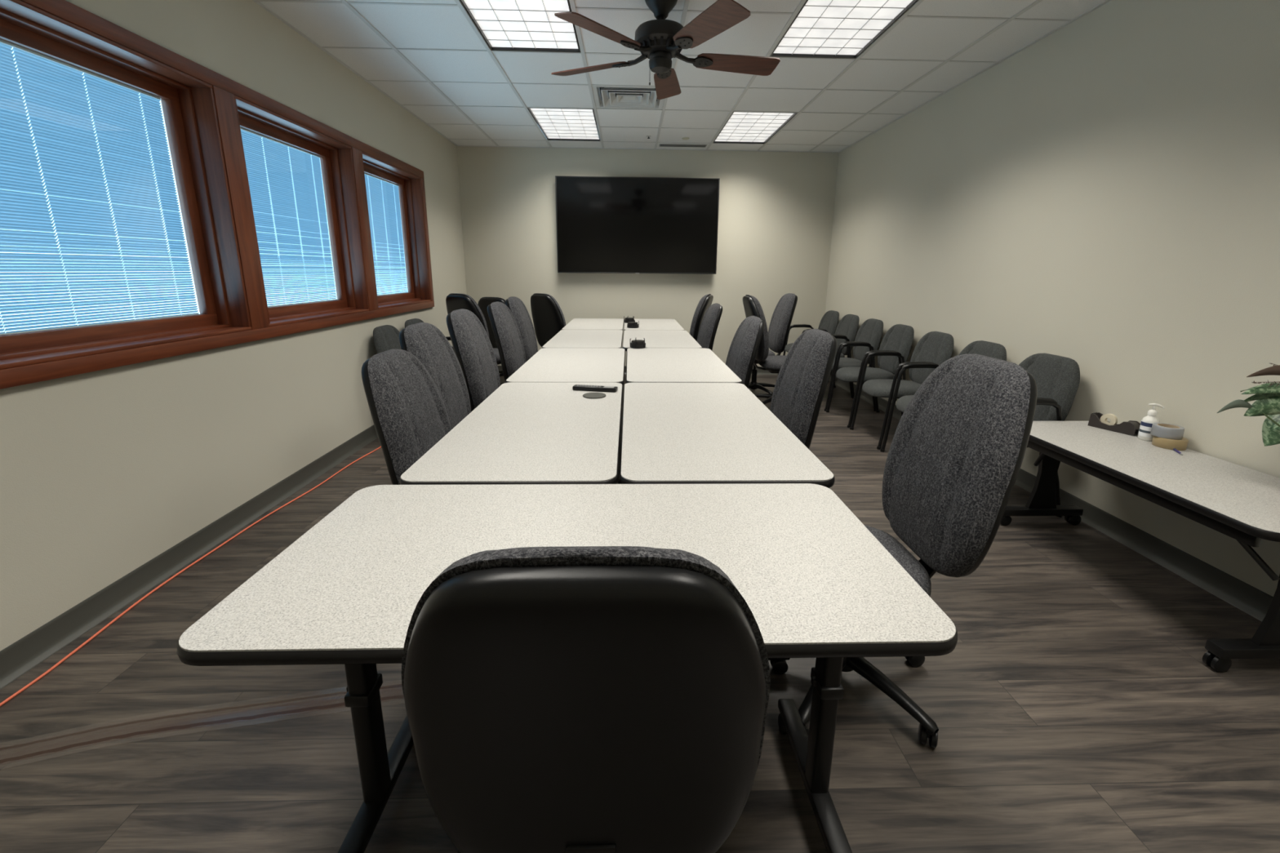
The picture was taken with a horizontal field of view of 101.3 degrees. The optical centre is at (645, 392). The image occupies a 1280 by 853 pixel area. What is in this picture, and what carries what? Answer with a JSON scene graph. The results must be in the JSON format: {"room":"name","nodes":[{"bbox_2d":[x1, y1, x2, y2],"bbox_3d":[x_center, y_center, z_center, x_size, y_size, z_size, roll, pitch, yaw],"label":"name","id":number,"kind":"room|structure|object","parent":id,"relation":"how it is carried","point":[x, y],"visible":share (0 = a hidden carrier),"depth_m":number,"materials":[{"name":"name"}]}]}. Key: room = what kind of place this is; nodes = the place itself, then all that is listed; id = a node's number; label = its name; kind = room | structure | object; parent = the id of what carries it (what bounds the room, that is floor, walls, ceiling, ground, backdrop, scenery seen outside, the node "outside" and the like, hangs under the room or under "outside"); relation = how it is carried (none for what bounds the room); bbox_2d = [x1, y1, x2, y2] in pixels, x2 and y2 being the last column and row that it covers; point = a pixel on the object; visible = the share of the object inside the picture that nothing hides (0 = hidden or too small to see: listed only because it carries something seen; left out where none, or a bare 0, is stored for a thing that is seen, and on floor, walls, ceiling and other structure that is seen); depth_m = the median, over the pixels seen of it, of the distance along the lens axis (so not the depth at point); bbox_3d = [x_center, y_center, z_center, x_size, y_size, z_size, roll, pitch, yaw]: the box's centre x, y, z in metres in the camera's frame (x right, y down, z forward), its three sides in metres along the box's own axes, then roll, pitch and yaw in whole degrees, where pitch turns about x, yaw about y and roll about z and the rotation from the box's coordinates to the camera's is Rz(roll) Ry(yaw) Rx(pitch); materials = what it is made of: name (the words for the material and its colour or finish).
{"room":"conference room","nodes":[
{"label":"conference room","id":0,"kind":"room"},
{"bbox_2d":[0,0,466,651],"bbox_3d":[-2.194,-0.702,2.756,0.190,2.699,7.515,0,13,-2],"label":"wall","id":1,"kind":"structure","parent":0,"point":[103,473],"depth_m":2.44,"materials":[{"name":"beige paint"}]},
{"bbox_2d":[0,0,251,369],"bbox_3d":[-2.154,-0.770,2.079,0.189,1.168,1.153,0,13,-2],"label":"window","id":2,"kind":"structure","parent":1,"relation":"in","point":[52,53],"depth_m":2.15,"materials":[{"name":"brown wood"}]},
{"bbox_2d":[0,42,199,333],"bbox_3d":[-2.240,-0.764,2.078,0.011,0.984,0.947,0,13,-2],"label":"blind","id":3,"kind":"object","parent":2,"relation":"attached to","point":[55,98],"depth_m":2.09,"materials":[{"name":"plastic"}]},
{"bbox_2d":[0,425,377,689],"bbox_3d":[-2.098,0.551,3.103,0.026,0.104,7.415,0,13,-2],"label":"baseboard","id":4,"kind":"structure","parent":1,"relation":"attached to","point":[24,655],"depth_m":2.20,"materials":[{"name":"grey plastic"}]},
{"bbox_2d":[0,0,434,389],"bbox_3d":[-2.105,-1.066,3.334,0.022,1.297,3.880,0,13,-2],"label":"trim","id":5,"kind":"structure","parent":1,"relation":"attached to","point":[224,89],"depth_m":2.65,"materials":[{"name":"brown wood"}]},
{"bbox_2d":[234,95,368,326],"bbox_3d":[-2.192,-1.063,3.335,0.189,1.168,1.153,0,13,-2],"label":"window","id":6,"kind":"structure","parent":1,"relation":"in","point":[277,133],"depth_m":3.45,"materials":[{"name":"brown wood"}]},
{"bbox_2d":[240,129,337,306],"bbox_3d":[-2.278,-1.057,3.334,0.011,0.985,0.947,0,13,-2],"label":"blind","id":7,"kind":"object","parent":6,"relation":"attached to","point":[276,156],"depth_m":3.37,"materials":[{"name":"plastic"}]},
{"bbox_2d":[361,151,431,309],"bbox_3d":[-2.230,-1.357,4.590,0.189,1.168,1.143,0,13,-2],"label":"window","id":8,"kind":"structure","parent":1,"relation":"in","point":[407,191],"depth_m":4.86,"materials":[{"name":"brown wood"}]},
{"bbox_2d":[364,174,408,295],"bbox_3d":[-2.316,-1.351,4.589,0.011,0.984,0.937,0,13,-2],"label":"blind","id":9,"kind":"object","parent":8,"relation":"attached to","point":[392,197],"depth_m":4.73,"materials":[{"name":"plastic"}]},
{"bbox_2d":[0,374,1279,852],"bbox_3d":[0.138,0.643,3.244,4.907,0.100,7.715,0,13,-2],"label":"floor","id":10,"kind":"structure","parent":0,"point":[1076,706],"depth_m":1.53,"materials":[{"name":"plastic"}]},
{"bbox_2d":[0,446,381,706],"bbox_3d":[-2.019,0.454,3.729,0.106,0.009,6.072,0,13,-1],"label":"extension cord","id":11,"kind":"object","parent":10,"relation":"on","point":[77,649],"visible":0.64,"depth_m":2.12,"materials":[{"name":"orange rubber"}]},
{"bbox_2d":[0,684,404,764],"bbox_3d":[-0.937,0.959,1.613,1.996,0.006,0.148,-2,13,-11],"label":"cord cover","id":12,"kind":"object","parent":10,"relation":"on","point":[203,718],"visible":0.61,"depth_m":1.54,"materials":[{"name":"brown"}]},
{"bbox_2d":[373,324,400,353],"bbox_3d":[-1.823,-0.104,4.256,0.552,0.866,0.538,0,13,-2],"label":"chair","id":13,"kind":"object","parent":10,"relation":"on","point":[386,337],"visible":0.12,"depth_m":4.08,"materials":[{"name":"grey fabric"}]},
{"bbox_2d":[361,348,451,484],"bbox_3d":[-0.697,0.332,2.135,0.693,0.996,0.605,0,13,-2],"label":"office chair","id":14,"kind":"object","parent":10,"relation":"on","point":[407,409],"visible":0.3,"depth_m":1.93,"materials":[{"name":"grey fabric"}]},
{"bbox_2d":[404,318,454,351],"bbox_3d":[-1.840,-0.236,4.820,0.552,0.866,0.538,0,13,-2],"label":"chair","id":15,"kind":"object","parent":10,"relation":"on","point":[410,322],"visible":0.08,"depth_m":4.67,"materials":[{"name":"grey fabric"}]},
{"bbox_2d":[399,322,471,429],"bbox_3d":[-0.802,0.180,2.665,0.675,1.049,0.610,0,13,-2],"label":"office chair","id":16,"kind":"object","parent":10,"relation":"on","point":[425,341],"visible":0.22,"depth_m":2.53,"materials":[{"name":"grey fabric"}]},
{"bbox_2d":[446,308,500,412],"bbox_3d":[-0.793,0.034,3.232,0.702,1.076,0.607,2,13,6],"label":"office chair","id":17,"kind":"object","parent":10,"relation":"on","point":[473,348],"visible":0.29,"depth_m":2.98,"materials":[{"name":"grey fabric"}]},
{"bbox_2d":[445,293,504,385],"bbox_3d":[-1.617,-0.479,5.397,0.606,1.076,0.701,7,15,25],"label":"office chair","id":18,"kind":"object","parent":10,"relation":"on","point":[454,301],"visible":0.13,"depth_m":5.02,"materials":[{"name":"black plastic"}]},
{"bbox_2d":[477,297,505,377],"bbox_3d":[-1.628,-0.629,6.191,0.599,1.006,0.691,5,14,18],"label":"office chair","id":19,"kind":"object","parent":10,"relation":"on","point":[483,302],"visible":0.12,"depth_m":5.86,"materials":[{"name":"black plastic"}]},
{"bbox_2d":[487,301,525,381],"bbox_3d":[-0.842,-0.159,4.080,0.662,1.066,0.632,0,13,-2],"label":"office chair","id":20,"kind":"object","parent":10,"relation":"on","point":[508,337],"visible":0.33,"depth_m":3.85,"materials":[{"name":"grey fabric"}]},
{"bbox_2d":[399,382,622,484],"bbox_3d":[-0.409,0.457,2.173,0.618,0.740,1.317,0,13,-2],"label":"folding table","id":21,"kind":"object","parent":10,"relation":"on","point":[523,433],"visible":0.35,"depth_m":1.79,"materials":[{"name":"laminate"}]},
{"bbox_2d":[582,392,605,398],"bbox_3d":[-0.236,0.015,2.433,0.107,0.006,0.107,0,13,-2],"label":"coaster","id":22,"kind":"object","parent":21,"relation":"on","point":[588,395],"visible":1,"depth_m":2.42,"materials":[{"name":"grey plastic"}]},
{"bbox_2d":[572,384,617,392],"bbox_3d":[-0.244,-0.020,2.546,0.216,0.022,0.048,3,13,10],"label":"remote control","id":23,"kind":"object","parent":21,"relation":"on","point":[576,387],"visible":1,"depth_m":2.53,"materials":[{"name":"black plastic"}]},
{"bbox_2d":[505,296,537,362],"bbox_3d":[-0.846,-0.301,4.670,0.690,1.074,0.600,0,13,-2],"label":"office chair","id":24,"kind":"object","parent":10,"relation":"on","point":[518,309],"visible":0.26,"depth_m":4.45,"materials":[{"name":"grey fabric"}]},
{"bbox_2d":[530,293,565,346],"bbox_3d":[-0.909,-0.598,5.977,0.606,1.056,0.701,9,15,32],"label":"office chair","id":25,"kind":"object","parent":10,"relation":"on","point":[548,317],"visible":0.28,"depth_m":5.69,"materials":[{"name":"black plastic"}]},
{"bbox_2d":[505,347,625,385],"bbox_3d":[-0.447,0.168,3.412,0.625,0.740,1.227,0,13,-2],"label":"folding table","id":26,"kind":"object","parent":10,"relation":"on","point":[548,364],"visible":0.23,"depth_m":3.18,"materials":[{"name":"laminate"}]},
{"bbox_2d":[177,483,957,852],"bbox_3d":[-0.123,0.684,1.212,1.269,0.740,0.643,0,13,-2],"label":"folding table","id":27,"kind":"object","parent":10,"relation":"on","point":[815,582],"visible":0.8,"depth_m":1.11,"materials":[{"name":"laminate"}]},
{"bbox_2d":[542,329,622,348],"bbox_3d":[-0.502,-0.112,4.606,0.603,0.740,1.226,0,13,-2],"label":"folding table","id":28,"kind":"object","parent":10,"relation":"on","point":[564,338],"visible":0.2,"depth_m":4.41,"materials":[{"name":"laminate"}]},
{"bbox_2d":[401,546,770,852],"bbox_3d":[-0.106,0.598,1.003,0.600,1.004,0.690,0,13,-2],"label":"office chair","id":29,"kind":"object","parent":10,"relation":"on","point":[567,699],"visible":1,"depth_m":0.66,"materials":[{"name":"plastic"}]},
{"bbox_2d":[561,318,623,330],"bbox_3d":[-0.542,-0.388,5.789,0.606,0.740,1.196,0,13,-2],"label":"folding table","id":30,"kind":"object","parent":10,"relation":"on","point":[575,323],"visible":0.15,"depth_m":5.61,"materials":[{"name":"laminate"}]},
{"bbox_2d":[623,319,684,330],"bbox_3d":[0.069,-0.386,5.802,0.604,0.740,1.207,0,13,-2],"label":"folding table","id":31,"kind":"object","parent":10,"relation":"on","point":[644,324],"visible":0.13,"depth_m":5.58,"materials":[{"name":"laminate"}]},
{"bbox_2d":[623,315,634,323],"bbox_3d":[-0.178,-0.809,5.824,0.120,0.070,0.121,5,14,19],"label":"caddy","id":32,"kind":"object","parent":31,"relation":"on","point":[627,320],"visible":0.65,"depth_m":5.79,"materials":[{"name":"black plastic"}]},
{"bbox_2d":[626,320,639,328],"bbox_3d":[-0.129,-0.692,5.325,0.121,0.070,0.120,-9,16,-35],"label":"caddy","id":33,"kind":"object","parent":31,"relation":"on","point":[634,326],"visible":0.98,"depth_m":5.28,"materials":[{"name":"black plastic"}]},
{"bbox_2d":[622,329,702,351],"bbox_3d":[0.112,-0.112,4.631,0.614,0.740,1.199,0,13,-2],"label":"folding table","id":34,"kind":"object","parent":10,"relation":"on","point":[653,338],"visible":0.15,"depth_m":4.48,"materials":[{"name":"laminate"}]},
{"bbox_2d":[630,337,645,348],"bbox_3d":[-0.056,-0.372,3.954,0.121,0.070,0.120,0,13,-2],"label":"caddy","id":35,"kind":"object","parent":34,"relation":"on","point":[632,345],"visible":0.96,"depth_m":3.91,"materials":[{"name":"black plastic"}]},
{"bbox_3d":[-0.053,-0.346,3.960,0.100,0.005,0.100,0,13,-2],"label":"coaster","id":36,"kind":"object","parent":35,"relation":"in","visible":0},
{"bbox_3d":[-0.055,-0.352,3.959,0.100,0.006,0.100,0,13,-2],"label":"coaster","id":37,"kind":"object","parent":36,"relation":"on","visible":0},
{"bbox_3d":[-0.055,-0.358,3.958,0.100,0.006,0.100,0,13,-2],"label":"coaster","id":38,"kind":"object","parent":37,"relation":"on","visible":0},
{"bbox_3d":[-0.054,-0.363,3.956,0.100,0.005,0.100,0,13,-2],"label":"coaster","id":39,"kind":"object","parent":38,"relation":"on","visible":0},
{"bbox_3d":[-0.053,-0.369,3.955,0.100,0.005,0.100,0,13,-2],"label":"coaster","id":40,"kind":"object","parent":39,"relation":"on","visible":0},
{"bbox_3d":[-0.055,-0.375,3.954,0.100,0.006,0.100,0,13,-2],"label":"coaster","id":41,"kind":"object","parent":40,"relation":"on","visible":0},
{"bbox_3d":[-0.056,-0.380,3.952,0.100,0.006,0.100,0,13,-2],"label":"coaster","id":42,"kind":"object","parent":41,"relation":"on","visible":0},
{"bbox_2d":[631,339,644,342],"bbox_3d":[-0.054,-0.386,3.951,0.100,0.006,0.100,0,13,-2],"label":"coaster","id":43,"kind":"object","parent":42,"relation":"on","point":[637,340],"visible":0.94,"depth_m":3.94,"materials":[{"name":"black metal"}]},
{"bbox_2d":[626,347,742,383],"bbox_3d":[0.189,0.166,3.444,0.626,0.740,1.236,0,13,-2],"label":"folding table","id":44,"kind":"object","parent":10,"relation":"on","point":[646,365],"visible":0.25,"depth_m":3.17,"materials":[{"name":"laminate"}]},
{"bbox_2d":[689,293,713,341],"bbox_3d":[0.407,-0.597,6.029,0.675,1.054,0.610,4,14,16],"label":"office chair","id":45,"kind":"object","parent":10,"relation":"on","point":[705,301],"visible":0.23,"depth_m":5.71,"materials":[{"name":"black plastic"}]},
{"bbox_2d":[697,302,722,350],"bbox_3d":[0.373,-0.362,5.132,0.693,1.004,0.605,0,13,-2],"label":"office chair","id":46,"kind":"object","parent":10,"relation":"on","point":[710,322],"visible":0.25,"depth_m":4.86,"materials":[{"name":"grey fabric"}]},
{"bbox_2d":[619,382,835,675],"bbox_3d":[0.217,0.459,2.192,0.626,0.740,1.317,0,13,-2],"label":"folding table","id":47,"kind":"object","parent":10,"relation":"on","point":[672,433],"visible":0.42,"depth_m":1.80,"materials":[{"name":"laminate"}]},
{"bbox_2d":[725,315,764,388],"bbox_3d":[0.461,-0.034,3.725,0.667,1.006,0.635,0,13,-2],"label":"office chair","id":48,"kind":"object","parent":10,"relation":"on","point":[742,353],"visible":0.19,"depth_m":3.48,"materials":[{"name":"grey fabric"}]},
{"bbox_2d":[742,294,786,404],"bbox_3d":[1.286,-0.389,5.096,0.691,1.089,0.608,0,13,-2],"label":"office chair","id":49,"kind":"object","parent":10,"relation":"on","point":[752,306],"visible":0.46,"depth_m":4.90,"materials":[{"name":"grey fabric"}]},
{"bbox_2d":[748,293,797,394],"bbox_3d":[1.233,-0.516,5.647,0.662,1.086,0.632,0,13,-2],"label":"office chair","id":50,"kind":"object","parent":10,"relation":"on","point":[783,313],"visible":0.49,"depth_m":5.48,"materials":[{"name":"grey fabric"}]},
{"bbox_2d":[769,328,836,448],"bbox_3d":[0.533,0.207,2.633,0.693,1.034,0.608,0,13,-2],"label":"office chair","id":51,"kind":"object","parent":10,"relation":"on","point":[802,379],"visible":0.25,"depth_m":2.42,"materials":[{"name":"grey fabric"}]},
{"bbox_2d":[782,310,839,375],"bbox_3d":[1.964,-0.541,6.282,0.552,0.866,0.538,0,13,-2],"label":"chair","id":52,"kind":"object","parent":10,"relation":"on","point":[829,321],"visible":0.38,"depth_m":6.20,"materials":[{"name":"grey fabric"}]},
{"bbox_2d":[804,314,859,398],"bbox_3d":[1.980,-0.419,5.757,0.552,0.866,0.538,0,13,-2],"label":"chair","id":53,"kind":"object","parent":10,"relation":"on","point":[848,325],"visible":0.48,"depth_m":5.61,"materials":[{"name":"grey fabric"}]},
{"bbox_2d":[824,318,883,411],"bbox_3d":[1.996,-0.296,5.231,0.552,0.866,0.538,0,13,-2],"label":"chair","id":54,"kind":"object","parent":10,"relation":"on","point":[870,331],"visible":0.56,"depth_m":5.09,"materials":[{"name":"grey fabric"}]},
{"bbox_2d":[826,324,914,427],"bbox_3d":[2.013,-0.171,4.696,0.552,0.866,0.538,0,13,-2],"label":"chair","id":55,"kind":"object","parent":10,"relation":"on","point":[899,338],"visible":0.73,"depth_m":4.59,"materials":[{"name":"grey fabric"}]},
{"bbox_2d":[849,331,954,449],"bbox_3d":[2.029,-0.043,4.151,0.552,0.866,0.538,0,13,-2],"label":"chair","id":56,"kind":"object","parent":10,"relation":"on","point":[934,347],"visible":0.69,"depth_m":4.07,"materials":[{"name":"grey fabric"}]},
{"bbox_2d":[798,354,1037,748],"bbox_3d":[0.688,0.419,1.640,0.674,1.076,0.603,0,13,-2],"label":"office chair","id":57,"kind":"object","parent":10,"relation":"on","point":[957,451],"visible":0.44,"depth_m":1.48,"materials":[{"name":"grey fabric"}]},
{"bbox_2d":[880,340,1006,452],"bbox_3d":[2.046,0.084,3.606,0.552,0.866,0.538,0,13,-2],"label":"chair","id":58,"kind":"object","parent":10,"relation":"on","point":[988,348],"visible":0.18,"depth_m":3.65,"materials":[{"name":"grey fabric"}]},
{"bbox_2d":[1018,353,1079,517],"bbox_3d":[2.062,0.211,3.061,0.552,0.866,0.538,0,13,-2],"label":"chair","id":59,"kind":"object","parent":10,"relation":"on","point":[1057,378],"visible":0.19,"depth_m":2.88,"materials":[{"name":"fabric"}]},
{"bbox_2d":[1000,421,1279,672],"bbox_3d":[2.130,0.560,2.226,0.570,0.562,1.211,0,13,-2],"label":"side table","id":60,"kind":"object","parent":10,"relation":"on","point":[1242,504],"visible":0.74,"depth_m":2.01,"materials":[{"name":"laminate"}]},
{"bbox_2d":[1088,412,1140,435],"bbox_3d":[2.321,0.157,2.577,0.060,0.066,0.213,-5,14,-23],"label":"tape dispenser","id":61,"kind":"object","parent":60,"relation":"on","point":[1131,427],"visible":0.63,"depth_m":2.56,"materials":[{"name":"grey plastic"}]},
{"bbox_2d":[1100,413,1117,425],"bbox_3d":[2.306,0.139,2.608,0.020,0.064,0.064,-5,14,-23],"label":"tape roll","id":62,"kind":"object","parent":61,"relation":"in","point":[1104,418],"visible":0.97,"depth_m":2.60,"materials":[{"name":"beige plastic"}]},
{"bbox_2d":[1137,403,1164,441],"bbox_3d":[2.344,0.136,2.433,0.064,0.174,0.064,-2,13,-11],"label":"pump bottle","id":63,"kind":"object","parent":60,"relation":"on","point":[1146,423],"visible":0.82,"depth_m":2.42,"materials":[{"name":"white plastic"}]},
{"bbox_2d":[1151,435,1188,450],"bbox_3d":[2.348,0.222,2.349,0.112,0.044,0.112,0,13,-2],"label":"packing tape","id":64,"kind":"object","parent":60,"relation":"on","point":[1181,444],"visible":0.85,"depth_m":2.31,"materials":[{"name":"brown plastic"}]},
{"bbox_2d":[1150,422,1184,439],"bbox_3d":[2.340,0.173,2.351,0.104,0.048,0.104,0,13,-2],"label":"tape","id":65,"kind":"object","parent":64,"relation":"on","point":[1169,431],"visible":1,"depth_m":2.32,"materials":[{"name":"plastic"}]},
{"bbox_2d":[1173,448,1182,455],"bbox_3d":[2.311,0.256,2.278,0.009,0.009,0.104,7,15,26],"label":"pen","id":66,"kind":"object","parent":60,"relation":"on","point":[1174,449],"visible":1,"depth_m":2.27,"materials":[{"name":"blue"}]},
{"bbox_2d":[1217,363,1279,446],"bbox_3d":[2.181,0.098,1.783,0.418,0.539,0.303,0,13,-2],"label":"potted plant","id":67,"kind":"object","parent":60,"relation":"on","point":[1267,396],"visible":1,"depth_m":1.81,"materials":[{"name":"green plant"}]},
{"bbox_2d":[456,146,839,366],"bbox_3d":[0.021,-1.568,6.559,4.847,2.699,0.150,0,13,-2],"label":"wall","id":68,"kind":"structure","parent":0,"point":[776,209],"depth_m":6.40,"materials":[{"name":"beige paint"}]},
{"bbox_2d":[555,175,719,274],"bbox_3d":[-0.094,-1.994,6.317,1.930,1.104,0.115,0,13,-2],"label":"television","id":69,"kind":"object","parent":68,"relation":"attached to","point":[606,224],"visible":1,"depth_m":6.26,"materials":[{"name":"black"}]},
{"bbox_2d":[497,365,777,374],"bbox_3d":[0.031,-0.284,6.768,4.507,0.104,0.026,0,13,-2],"label":"baseboard","id":70,"kind":"structure","parent":68,"relation":"attached to","point":[759,371],"depth_m":6.82,"materials":[{"name":"grey plastic"}]},
{"bbox_2d":[252,0,1111,152],"bbox_3d":[0.166,-2.151,2.541,4.507,0.275,7.415,0,13,-2],"label":"ceiling","id":71,"kind":"structure","parent":0,"point":[430,58],"depth_m":3.68,"materials":[{"name":"tile"}]},
{"bbox_2d":[459,0,580,52],"bbox_3d":[-0.696,-2.133,2.839,0.582,0.082,1.191,0,13,-2],"label":"ceiling light","id":72,"kind":"object","parent":71,"relation":"attached to","point":[522,25],"visible":0.88,"depth_m":3.09,"materials":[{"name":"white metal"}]},
{"bbox_2d":[527,107,600,141],"bbox_3d":[-0.768,-2.688,5.213,0.582,0.082,1.191,0,13,-2],"label":"ceiling light","id":73,"kind":"object","parent":71,"relation":"attached to","point":[556,124],"visible":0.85,"depth_m":5.18,"materials":[{"name":"white plastic"}]},
{"bbox_2d":[591,85,664,109],"bbox_3d":[-0.132,-2.472,4.343,0.584,0.085,0.584,0,13,-2],"label":"ceiling vent","id":74,"kind":"object","parent":71,"relation":"in","point":[612,96],"visible":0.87,"depth_m":4.38,"materials":[{"name":"white metal"}]},
{"bbox_2d":[551,0,780,99],"bbox_3d":[0.102,-1.858,2.799,1.270,0.424,1.266,0,13,-2],"label":"ceiling fan","id":75,"kind":"object","parent":71,"relation":"hanging from","point":[660,40],"visible":1,"depth_m":2.69,"materials":[{"name":"brown wood"}]},
{"bbox_2d":[658,143,706,146],"bbox_3d":[0.428,-2.812,5.982,0.540,0.006,0.120,0,13,-2],"label":"ceiling vent","id":76,"kind":"object","parent":71,"relation":"in","point":[660,144],"visible":1,"depth_m":5.97,"materials":[{"name":"grey metal"}]},
{"bbox_2d":[712,111,797,143],"bbox_3d":[1.060,-2.683,5.269,0.582,0.082,1.191,0,13,-2],"label":"ceiling light","id":77,"kind":"object","parent":71,"relation":"attached to","point":[741,127],"visible":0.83,"depth_m":5.24,"materials":[{"name":"white plastic"}]},
{"bbox_2d":[769,0,918,58],"bbox_3d":[1.131,-2.129,2.896,0.582,0.082,1.191,0,13,-2],"label":"ceiling light","id":78,"kind":"object","parent":71,"relation":"attached to","point":[821,28],"visible":0.91,"depth_m":3.08,"materials":[{"name":"white plastic"}]},
{"bbox_2d":[825,0,1279,596],"bbox_3d":[2.481,-0.692,2.901,0.150,2.699,7.515,0,13,-2],"label":"wall","id":79,"kind":"structure","parent":0,"point":[1103,196],"depth_m":2.71,"materials":[{"name":"beige paint"}]},
{"bbox_2d":[828,375,1273,621],"bbox_3d":[2.379,0.561,3.242,0.026,0.104,7.415,0,13,-2],"label":"baseboard","id":80,"kind":"structure","parent":79,"relation":"attached to","point":[1249,599],"depth_m":2.44,"materials":[{"name":"grey plastic"}]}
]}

